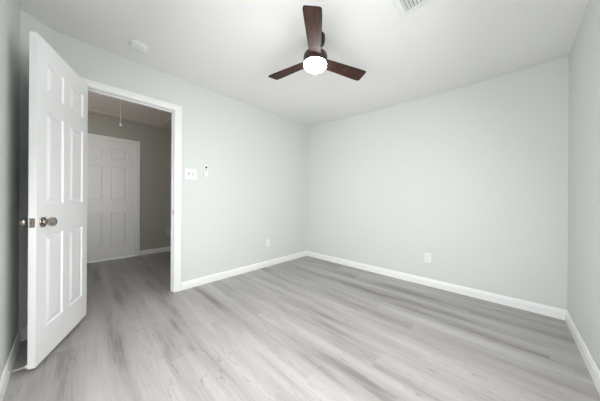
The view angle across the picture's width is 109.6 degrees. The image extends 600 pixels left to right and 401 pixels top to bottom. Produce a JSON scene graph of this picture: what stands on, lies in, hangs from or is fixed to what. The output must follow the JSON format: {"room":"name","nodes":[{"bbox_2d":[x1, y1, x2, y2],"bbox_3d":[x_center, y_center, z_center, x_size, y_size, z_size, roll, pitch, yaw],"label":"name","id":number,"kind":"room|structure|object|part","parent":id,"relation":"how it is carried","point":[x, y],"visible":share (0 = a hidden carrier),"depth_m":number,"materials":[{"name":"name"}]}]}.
{"room":"empty bedroom","nodes":[
{"label":"empty bedroom","id":0,"kind":"room"},
{"bbox_2d":[0,0,19,378],"bbox_3d":[-1.017,-0.229,0.529,3.023,2.560,0.120,0,0,42],"label":"wall","id":1,"kind":"structure","parent":0,"point":[9,9],"depth_m":1.27,"materials":[{"name":"white paint"}]},
{"bbox_2d":[0,330,20,400],"bbox_3d":[-0.976,1.006,0.575,2.914,0.090,0.013,0,0,42],"label":"baseboard","id":2,"kind":"structure","parent":1,"relation":"attached to","point":[4,380],"depth_m":1.25,"materials":[{"name":"white paint"}]},
{"bbox_2d":[9,365,27,374],"bbox_3d":[-1.662,1.005,1.254,0.022,0.022,0.070,0,0,44],"label":"door stop","id":3,"kind":"object","parent":1,"relation":"attached to","point":[26,366],"visible":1,"depth_m":1.25,"materials":[{"name":"silver metal"}]},
{"bbox_2d":[18,9,55,329],"bbox_3d":[-2.113,-0.236,1.654,0.234,2.560,0.266,0,0,44],"label":"wall","id":4,"kind":"structure","parent":0,"point":[28,23],"depth_m":1.58,"materials":[{"name":"white paint"}]},
{"bbox_2d":[20,326,27,341],"bbox_3d":[-2.044,0.999,1.655,0.013,0.090,0.213,0,0,5],"label":"baseboard","id":5,"kind":"structure","parent":4,"relation":"attached to","point":[24,331],"depth_m":1.57,"materials":[{"name":"white paint"}]},
{"bbox_2d":[88,113,170,249],"bbox_3d":[-3.192,-0.214,3.776,0.100,2.500,3.200,0,0,44],"label":"wall","id":6,"kind":"structure","parent":0,"point":[155,143],"depth_m":4.05,"materials":[{"name":"grey paint"}]},
{"bbox_2d":[87,138,134,261],"bbox_3d":[-3.302,0.009,3.634,0.035,2.030,0.729,0,0,44],"label":"door","id":7,"kind":"structure","parent":6,"relation":"in","point":[110,164],"depth_m":3.64,"materials":[{"name":"white paint"}]},
{"bbox_2d":[88,133,139,255],"bbox_3d":[-3.311,-0.019,3.643,0.116,2.109,0.883,0,0,44],"label":"door frame","id":8,"kind":"structure","parent":6,"relation":"attached to","point":[136,143],"depth_m":3.89,"materials":[{"name":"white paint"}]},
{"bbox_2d":[140,246,170,254],"bbox_3d":[-2.545,0.995,4.373,0.013,0.090,1.232,0,0,44],"label":"baseboard","id":9,"kind":"structure","parent":6,"relation":"attached to","point":[163,249],"depth_m":4.10,"materials":[{"name":"white paint"}]},
{"bbox_2d":[88,110,170,129],"bbox_3d":[-2.417,-1.429,3.035,2.233,0.060,3.200,0,0,44],"label":"ceiling","id":10,"kind":"structure","parent":0,"point":[167,126],"depth_m":3.81,"materials":[{"name":"grey paint"}]},
{"bbox_2d":[88,91,170,125],"bbox_3d":[-2.568,-1.161,3.062,1.360,0.479,1.330,0,0,44],"label":"attic hatch","id":11,"kind":"object","parent":10,"relation":"attached to","point":[99,103],"visible":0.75,"depth_m":3.31,"materials":[{"name":"white paint"}]},
{"bbox_3d":[-2.567,-1.393,3.062,1.360,0.015,1.330,0,0,44],"label":"hatch frame","id":12,"kind":"part","parent":11,"relation":"part of","materials":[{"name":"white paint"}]},
{"bbox_2d":[56,32,306,281],"bbox_3d":[-1.016,-0.229,2.878,0.088,2.560,3.420,0,0,44],"label":"wall","id":13,"kind":"structure","parent":0,"point":[253,192],"depth_m":2.83,"materials":[{"name":"white paint"}]},
{"bbox_2d":[81,77,181,291],"bbox_3d":[-1.709,-0.012,2.166,0.126,2.116,0.868,0,0,44],"label":"door frame","id":14,"kind":"structure","parent":13,"relation":"attached to","point":[93,86],"depth_m":2.40,"materials":[{"name":"white paint"}]},
{"bbox_2d":[18,31,87,369],"bbox_3d":[-1.758,0.004,1.574,0.157,2.036,0.676,0,0,-26],"label":"door","id":15,"kind":"structure","parent":14,"relation":"attached to","point":[56,222],"depth_m":1.46,"materials":[{"name":"white paint"}]},
{"bbox_3d":[-1.684,0.142,1.309,0.062,0.066,0.066,0,0,-26],"label":"knob","id":16,"kind":"part","parent":15,"relation":"part of","materials":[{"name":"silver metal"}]},
{"bbox_3d":[-1.617,0.142,1.279,0.023,0.056,0.003,0,0,-26],"label":"latch plate","id":17,"kind":"part","parent":15,"relation":"part of","materials":[{"name":"silver metal"}]},
{"bbox_3d":[-1.599,0.142,1.350,0.062,0.066,0.066,0,0,-26],"label":"knob","id":18,"kind":"part","parent":15,"relation":"part of","materials":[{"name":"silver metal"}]},
{"bbox_2d":[185,168,196,179],"bbox_3d":[-1.292,-0.301,2.513,0.022,0.128,0.132,0,0,44],"label":"light switch","id":19,"kind":"object","parent":13,"relation":"attached to","point":[191,174],"visible":1,"depth_m":2.52,"materials":[{"name":"white plastic"}]},
{"bbox_2d":[181,251,306,289],"bbox_3d":[-0.621,1.008,3.223,0.013,0.090,2.165,0,0,44],"label":"baseboard","id":20,"kind":"structure","parent":13,"relation":"attached to","point":[188,284],"depth_m":2.94,"materials":[{"name":"white paint"}]},
{"bbox_3d":[-1.174,-0.320,2.641,0.014,0.084,0.051,0,0,44],"label":"remote holder","id":21,"kind":"object","parent":13,"relation":"attached to","visible":0},
{"bbox_2d":[204,165,207,176],"bbox_3d":[-1.169,-0.356,2.637,0.016,0.144,0.045,0,0,44],"label":"remote","id":22,"kind":"object","parent":21,"relation":"in","point":[205,166],"visible":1,"depth_m":2.63,"materials":[{"name":"white plastic"}]},
{"bbox_2d":[3,251,599,400],"bbox_3d":[-0.868,1.082,2.255,5.570,0.060,4.250,0,0,44],"label":"floor","id":23,"kind":"structure","parent":0,"point":[306,328],"depth_m":1.56,"materials":[{"name":"grey laminate"}]},
{"bbox_2d":[19,0,588,126],"bbox_3d":[0.157,-1.334,1.719,3.300,0.095,3.520,0,0,44],"label":"ceiling","id":24,"kind":"structure","parent":0,"point":[230,48],"depth_m":1.81,"materials":[{"name":"white paint"}]},
{"bbox_2d":[129,40,148,52],"bbox_3d":[-1.456,-1.378,1.916,0.140,0.031,0.140,0,0,44],"label":"smoke detector","id":25,"kind":"object","parent":24,"relation":"attached to","point":[138,46],"visible":1,"depth_m":1.90,"materials":[{"name":"white plastic"}]},
{"bbox_2d":[268,5,365,80],"bbox_3d":[0.226,-1.241,1.839,0.805,0.281,0.922,0,0,-24],"label":"ceiling fan","id":26,"kind":"object","parent":24,"relation":"hanging from","point":[315,60],"visible":1,"depth_m":1.74,"materials":[{"name":"brown wood"}]},
{"bbox_3d":[-0.106,-1.195,1.979,0.422,0.008,0.128,3,11,35],"label":"blade","id":27,"kind":"part","parent":26,"relation":"part of","materials":[{"name":"brown wood"}]},
{"bbox_3d":[0.093,-1.186,1.506,0.128,0.008,0.422,14,1,5],"label":"blade","id":28,"kind":"part","parent":26,"relation":"part of","materials":[{"name":"brown wood"}]},
{"bbox_3d":[0.127,-1.125,1.800,0.194,0.046,0.194,3,0,44],"label":"light globe","id":29,"kind":"part","parent":26,"relation":"part of","materials":[{"name":"white glass"}]},
{"bbox_3d":[0.403,-1.172,1.914,0.422,0.008,0.128,3,-11,-25],"label":"blade","id":30,"kind":"part","parent":26,"relation":"part of","materials":[{"name":"brown wood"}]},
{"bbox_2d":[391,0,432,17],"bbox_3d":[0.772,-1.371,1.336,0.378,0.017,0.382,0,0,44],"label":"ceiling vent","id":31,"kind":"object","parent":24,"relation":"in","point":[404,7],"visible":1,"depth_m":1.49,"materials":[{"name":"white plastic"}]},
{"bbox_2d":[307,56,568,309],"bbox_3d":[1.299,-0.214,2.985,3.293,2.560,0.121,0,0,43],"label":"wall","id":32,"kind":"structure","parent":0,"point":[472,177],"depth_m":2.41,"materials":[{"name":"white paint"}]},
{"bbox_2d":[424,253,430,262],"bbox_3d":[1.583,0.720,2.624,0.072,0.116,0.008,0,0,44],"label":"power outlet","id":33,"kind":"object","parent":32,"relation":"attached to","point":[427,256],"visible":1,"depth_m":2.62,"materials":[{"name":"white plastic"}]},
{"bbox_2d":[307,251,565,319],"bbox_3d":[1.245,1.020,2.938,3.092,0.090,0.013,0,0,43],"label":"baseboard","id":34,"kind":"structure","parent":32,"relation":"attached to","point":[550,311],"depth_m":2.40,"materials":[{"name":"white paint"}]},
{"bbox_2d":[567,0,599,371],"bbox_3d":[1.247,-0.214,0.652,0.120,2.560,3.537,0,0,45],"label":"wall","id":35,"kind":"structure","parent":0,"point":[583,294],"depth_m":1.44,"materials":[{"name":"white paint"}]},
{"bbox_2d":[565,310,599,394],"bbox_3d":[1.199,1.020,0.707,0.013,0.090,3.317,0,0,45],"label":"baseboard","id":36,"kind":"structure","parent":35,"relation":"attached to","point":[591,366],"depth_m":1.39,"materials":[{"name":"white paint"}]}
]}

